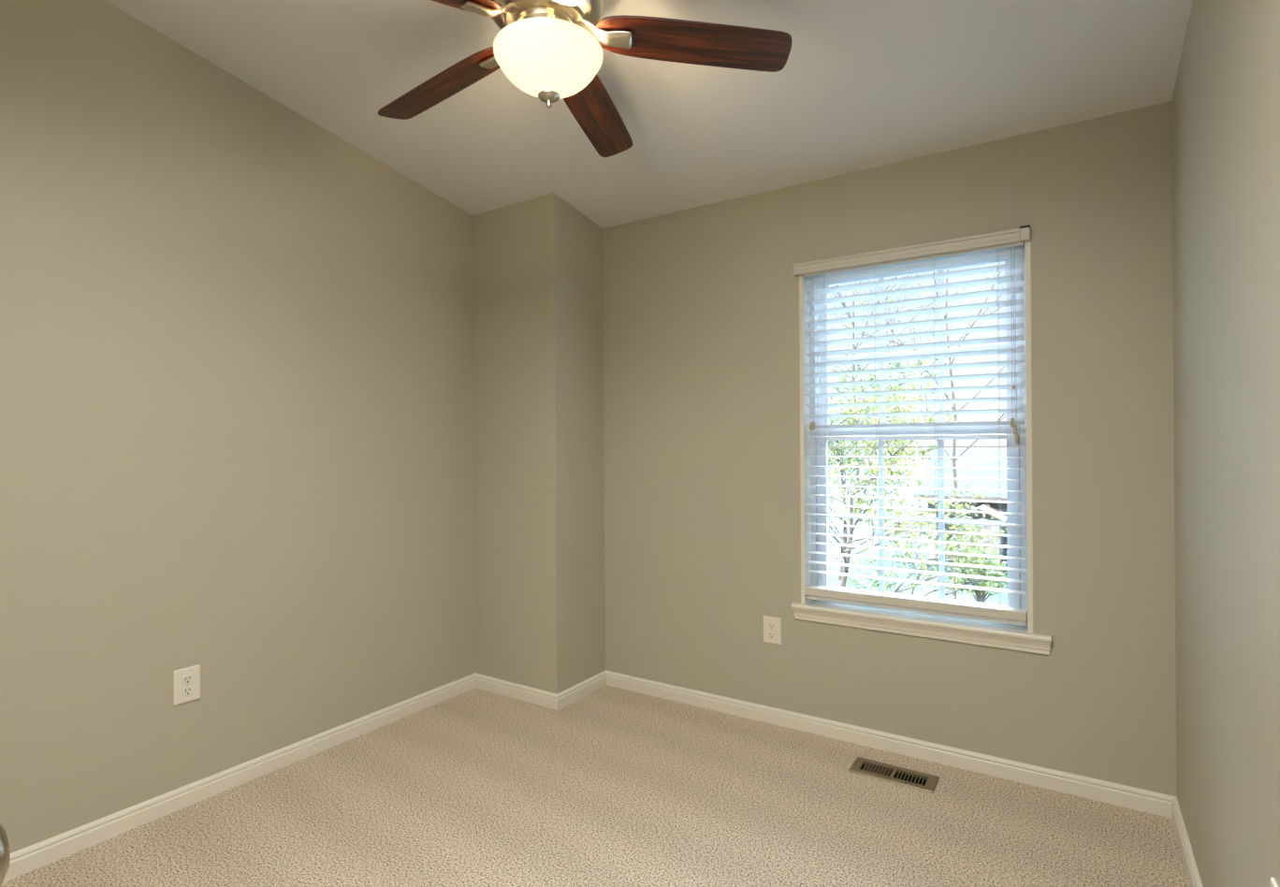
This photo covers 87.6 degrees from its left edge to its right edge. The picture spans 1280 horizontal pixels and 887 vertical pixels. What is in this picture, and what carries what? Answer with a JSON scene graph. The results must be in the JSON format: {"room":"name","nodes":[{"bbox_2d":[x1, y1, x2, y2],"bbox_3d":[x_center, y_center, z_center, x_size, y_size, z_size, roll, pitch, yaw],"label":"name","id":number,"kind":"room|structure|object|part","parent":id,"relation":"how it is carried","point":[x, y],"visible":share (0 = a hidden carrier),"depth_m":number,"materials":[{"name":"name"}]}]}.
{"room":"empty bedroom","nodes":[
{"label":"empty bedroom","id":0,"kind":"room"},
{"bbox_2d":[0,0,475,853],"bbox_3d":[-1.356,-0.146,2.535,0.100,2.683,2.828,0,0,33],"label":"wall","id":1,"kind":"structure","parent":0,"point":[237,427],"depth_m":2.24,"materials":[{"name":"beige paint"}]},
{"bbox_2d":[173,664,200,705],"bbox_3d":[-1.498,0.799,2.207,0.008,0.114,0.079,0,0,33],"label":"power outlet","id":2,"kind":"object","parent":1,"relation":"attached to","point":[186,681],"visible":1,"depth_m":2.20,"materials":[{"name":"beige plastic"}]},
{"bbox_2d":[181,685,193,696],"bbox_3d":[-1.496,0.819,2.206,0.002,0.030,0.036,0,0,33],"label":"receptacle","id":3,"kind":"object","parent":2,"relation":"attached to","point":[186,690],"depth_m":2.20,"materials":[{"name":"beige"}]},
{"bbox_2d":[181,673,193,684],"bbox_3d":[-1.496,0.780,2.206,0.002,0.030,0.036,0,0,33],"label":"receptacle","id":4,"kind":"object","parent":2,"relation":"attached to","point":[186,678],"depth_m":2.21,"materials":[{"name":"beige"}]},
{"bbox_2d":[2,673,475,882],"bbox_3d":[-1.406,1.163,2.340,0.014,0.066,2.221,0,0,33],"label":"baseboard","id":5,"kind":"structure","parent":1,"relation":"attached to","point":[39,854],"depth_m":2.25,"materials":[{"name":"beige wood"}]},
{"bbox_2d":[472,193,605,694],"bbox_3d":[-0.461,0.034,3.343,0.520,2.312,0.499,0,0,33],"label":"column","id":6,"kind":"structure","parent":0,"point":[539,432],"depth_m":3.13,"materials":[{"name":"beige paint"}]},
{"bbox_2d":[475,672,557,710],"bbox_3d":[-0.587,1.158,3.124,0.534,0.066,0.014,0,0,33],"label":"baseboard","id":7,"kind":"structure","parent":6,"relation":"attached to","point":[546,699],"depth_m":3.11,"materials":[{"name":"beige"}]},
{"bbox_2d":[557,670,606,710],"bbox_3d":[-0.269,1.156,3.137,0.014,0.066,0.383,0,0,33],"label":"baseboard","id":8,"kind":"structure","parent":6,"relation":"attached to","point":[574,693],"depth_m":3.12,"materials":[{"name":"beige"}]},
{"bbox_2d":[0,684,1189,886],"bbox_3d":[-0.478,1.219,1.270,2.934,0.060,4.003,0,0,33],"label":"floor","id":9,"kind":"structure","parent":0,"point":[612,786],"depth_m":2.11,"materials":[{"name":"beige carpet"}]},
{"bbox_2d":[848,756,939,793],"bbox_3d":[0.903,1.205,2.378,0.286,0.061,0.125,0,0,33],"label":"floor vent","id":10,"kind":"object","parent":9,"relation":"in","point":[919,780],"visible":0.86,"depth_m":2.38,"materials":[{"name":"brown metal"}]},
{"bbox_2d":[105,0,1192,228],"bbox_3d":[-0.495,-1.412,1.272,2.934,0.737,4.003,0,0,33],"label":"ceiling","id":11,"kind":"structure","parent":0,"point":[862,84],"depth_m":2.20,"materials":[{"name":"white paint"}]},
{"bbox_2d":[378,0,792,157],"bbox_3d":[-0.289,-1.081,1.765,1.196,0.421,1.252,0,0,33],"label":"ceiling fan","id":12,"kind":"object","parent":11,"relation":"hanging from","point":[551,50],"visible":1,"depth_m":1.73,"materials":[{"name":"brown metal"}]},
{"bbox_3d":[-0.570,-1.046,1.951,0.510,0.072,0.126,0,0,33],"label":"blade","id":13,"kind":"part","parent":12,"relation":"part of","materials":[{"name":"brown wood"}]},
{"bbox_3d":[-0.550,-1.046,1.496,0.510,0.072,0.126,0,0,-38],"label":"blade","id":14,"kind":"part","parent":12,"relation":"part of","materials":[{"name":"brown wood"}]},
{"bbox_3d":[-0.237,-0.970,1.736,0.282,0.101,0.282,0,0,33],"label":"lamp shade","id":15,"kind":"part","parent":12,"relation":"part of","materials":[{"name":"white glass"}]},
{"bbox_3d":[-0.111,-1.049,1.375,0.126,0.072,0.510,0,0,-21],"label":"blade","id":16,"kind":"part","parent":12,"relation":"part of","materials":[{"name":"wood"}]},
{"bbox_3d":[-0.143,-1.049,2.111,0.126,0.072,0.510,0,0,15],"label":"blade","id":17,"kind":"part","parent":12,"relation":"part of","materials":[{"name":"brown wood"}]},
{"bbox_3d":[0.140,-1.051,1.754,0.510,0.072,0.126,0,0,-3],"label":"blade","id":18,"kind":"part","parent":12,"relation":"part of","materials":[{"name":"brown wood"}]},
{"bbox_2d":[602,101,1176,796],"bbox_3d":[0.786,0.055,2.754,2.214,2.253,0.130,0,0,33],"label":"wall","id":19,"kind":"structure","parent":0,"point":[702,356],"depth_m":2.50,"materials":[{"name":"beige paint"}]},
{"bbox_2d":[763,615,781,644],"bbox_3d":[0.558,0.791,2.822,0.079,0.114,0.008,0,0,33],"label":"power outlet","id":20,"kind":"object","parent":19,"relation":"attached to","point":[772,625],"visible":1,"depth_m":2.82,"materials":[{"name":"beige plastic"}]},
{"bbox_2d":[768,631,775,639],"bbox_3d":[0.557,0.810,2.820,0.036,0.030,0.002,0,0,33],"label":"receptacle","id":21,"kind":"object","parent":20,"relation":"attached to","point":[771,634],"depth_m":2.82,"materials":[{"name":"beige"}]},
{"bbox_2d":[768,622,775,629],"bbox_3d":[0.557,0.771,2.820,0.036,0.030,0.002,0,0,33],"label":"receptacle","id":22,"kind":"object","parent":20,"relation":"attached to","point":[771,625],"depth_m":2.82,"materials":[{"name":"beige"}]},
{"bbox_2d":[605,670,1176,817],"bbox_3d":[0.754,1.149,2.693,2.214,0.066,0.014,0,0,33],"label":"baseboard","id":23,"kind":"structure","parent":19,"relation":"attached to","point":[1159,804],"depth_m":2.49,"materials":[{"name":"beige"}]},
{"bbox_2d":[799,235,1032,633],"bbox_3d":[1.044,-0.035,2.586,0.827,1.420,0.132,0,0,33],"label":"window","id":24,"kind":"structure","parent":19,"relation":"in","point":[1015,601],"depth_m":2.56,"materials":[{"name":"beige plastic"}]},
{"bbox_2d":[792,224,1030,625],"bbox_3d":[1.008,-0.057,2.547,0.843,1.381,0.077,0,0,33],"label":"window blind","id":25,"kind":"object","parent":24,"relation":"attached to","point":[1012,240],"visible":1,"depth_m":2.50,"materials":[{"name":"beige plastic"}]},
{"bbox_3d":[0.697,-0.384,2.720,0.003,0.604,0.003,0,0,33],"label":"pull cord","id":26,"kind":"part","parent":25,"relation":"part of","materials":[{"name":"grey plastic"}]},
{"bbox_3d":[0.705,-0.386,2.715,0.002,0.600,0.003,0,0,33],"label":"pull cord","id":27,"kind":"part","parent":25,"relation":"part of","materials":[{"name":"white fabric"}]},
{"bbox_3d":[0.763,-0.050,2.717,0.001,1.276,0.056,0,0,33],"label":"ladder cord","id":28,"kind":"part","parent":25,"relation":"part of","materials":[{"name":"white fabric"}]},
{"bbox_3d":[0.930,-0.051,2.610,0.001,1.276,0.056,0,0,33],"label":"ladder cord","id":29,"kind":"part","parent":25,"relation":"part of","materials":[{"name":"white fabric"}]},
{"bbox_3d":[1.021,0.603,2.543,0.785,0.033,0.054,0,0,33],"label":"rail","id":30,"kind":"part","parent":25,"relation":"part of","materials":[{"name":"beige plastic"}]},
{"bbox_3d":[1.107,-0.052,2.494,0.001,1.276,0.056,0,0,33],"label":"ladder cord","id":31,"kind":"part","parent":25,"relation":"part of","materials":[{"name":"white fabric"}]},
{"bbox_3d":[1.282,-0.054,2.381,0.001,1.276,0.056,0,0,33],"label":"ladder cord","id":32,"kind":"part","parent":25,"relation":"part of","materials":[{"name":"white fabric"}]},
{"bbox_3d":[1.299,-0.387,2.330,0.002,0.606,0.003,0,0,33],"label":"pull cord","id":33,"kind":"part","parent":25,"relation":"part of","materials":[{"name":"white fabric"}]},
{"bbox_3d":[1.305,-0.374,2.326,0.005,0.632,0.003,0,0,33],"label":"pull cord","id":34,"kind":"part","parent":25,"relation":"part of","materials":[{"name":"white fabric"}]},
{"bbox_3d":[1.309,-0.359,2.323,0.005,0.662,0.003,0,0,33],"label":"pull cord","id":35,"kind":"part","parent":25,"relation":"part of","materials":[{"name":"white fabric"}]},
{"bbox_3d":[1.069,-0.354,2.629,0.721,0.676,0.022,0,0,33],"label":"sash","id":36,"kind":"part","parent":24,"relation":"part of","materials":[{"name":"white plastic"}]},
{"bbox_3d":[1.059,0.287,2.606,0.741,0.706,0.026,0,0,33],"label":"sash","id":37,"kind":"part","parent":24,"relation":"part of","materials":[{"name":"white plastic"}]},
{"bbox_2d":[791,600,1051,654],"bbox_3d":[1.050,0.691,2.568,0.914,0.067,0.159,0,0,33],"label":"trim","id":38,"kind":"structure","parent":19,"relation":"attached to","point":[1011,637],"depth_m":2.49,"materials":[{"name":"beige"}]},
{"bbox_2d":[1171,0,1279,886],"bbox_3d":[0.701,-0.254,0.500,0.100,2.870,4.003,0,0,33],"label":"wall","id":39,"kind":"structure","parent":0,"point":[1226,100],"depth_m":1.36,"materials":[{"name":"beige paint"}]},
{"bbox_2d":[1171,796,1203,886],"bbox_3d":[0.654,1.148,0.517,0.014,0.066,3.773,0,0,33],"label":"baseboard","id":40,"kind":"structure","parent":39,"relation":"attached to","point":[1194,880],"depth_m":1.87,"materials":[{"name":"beige wood"}]},
{"bbox_2d":[1269,877,1278,886],"bbox_3d":[0.995,0.754,1.042,0.008,0.114,0.079,0,0,33],"label":"power outlet","id":41,"kind":"object","parent":39,"relation":"attached to","point":[1272,883],"visible":1,"depth_m":1.06,"materials":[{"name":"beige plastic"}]},
{"bbox_3d":[-1.220,-0.149,0.819,1.997,2.684,0.120,0,0,33],"label":"wall","id":42,"kind":"structure","parent":0,"visible":0},
{"bbox_2d":[0,824,9,886],"bbox_3d":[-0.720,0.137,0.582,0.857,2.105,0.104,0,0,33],"label":"door knob","id":43,"kind":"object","parent":42,"relation":"in","point":[4,841],"depth_m":0.45,"materials":[{"name":"silver metal"}]},
{"label":"outside","id":44,"kind":"structure","parent":0,"visible":0},
{"bbox_2d":[828,467,1007,605],"bbox_3d":[25.185,4.367,57.147,100.000,0.200,116.727,0,0,33],"label":"lawn","id":45,"kind":"structure","parent":44,"point":[835,581],"depth_m":26.65,"materials":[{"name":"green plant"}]},
{"bbox_2d":[838,561,912,593],"bbox_3d":[3.998,3.153,11.271,1.711,2.451,1.866,0,0,33],"label":"shrub","id":46,"kind":"object","parent":45,"relation":"on","point":[853,581],"visible":0.04,"depth_m":11.26,"materials":[{"name":"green plant"}]},
{"bbox_2d":[827,343,926,579],"bbox_3d":[6.762,0.675,21.228,4.632,7.396,4.710,0,0,33],"label":"tree","id":47,"kind":"object","parent":45,"relation":"on","point":[849,459],"visible":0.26,"depth_m":20.98,"materials":[{"name":"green plant"}]},
{"bbox_2d":[829,274,1004,521],"bbox_3d":[13.457,-4.619,35.795,13.316,17.906,11.740,0,0,2],"label":"tree","id":48,"kind":"object","parent":45,"relation":"on","point":[853,304],"visible":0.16,"depth_m":37.23,"materials":[{"name":"grey plant"}]},
{"bbox_2d":[827,349,1007,600],"bbox_3d":[2.752,1.627,7.795,3.814,5.508,3.948,0,0,-5],"label":"tree","id":49,"kind":"object","parent":45,"relation":"on","point":[896,408],"visible":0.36,"depth_m":7.50,"materials":[{"name":"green plant"}]},
{"bbox_2d":[829,262,1006,599],"bbox_3d":[7.004,-1.426,13.859,7.468,11.554,6.605,0,0,-39],"label":"tree","id":50,"kind":"object","parent":45,"relation":"on","point":[945,315],"visible":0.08,"depth_m":13.86,"materials":[{"name":"grey plant"}]},
{"bbox_2d":[914,448,1007,572],"bbox_3d":[16.334,2.239,24.694,10.500,4.120,9.600,0,0,33],"label":"house","id":51,"kind":"structure","parent":45,"relation":"on","point":[970,452],"depth_m":24.98,"materials":[{"name":"grey"}]},
{"bbox_2d":[946,539,1007,603],"bbox_3d":[9.151,3.467,17.879,2.037,1.772,1.763,0,0,33],"label":"shrub","id":52,"kind":"object","parent":45,"relation":"on","point":[980,598],"visible":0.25,"depth_m":17.78,"materials":[{"name":"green plant"}]}
]}

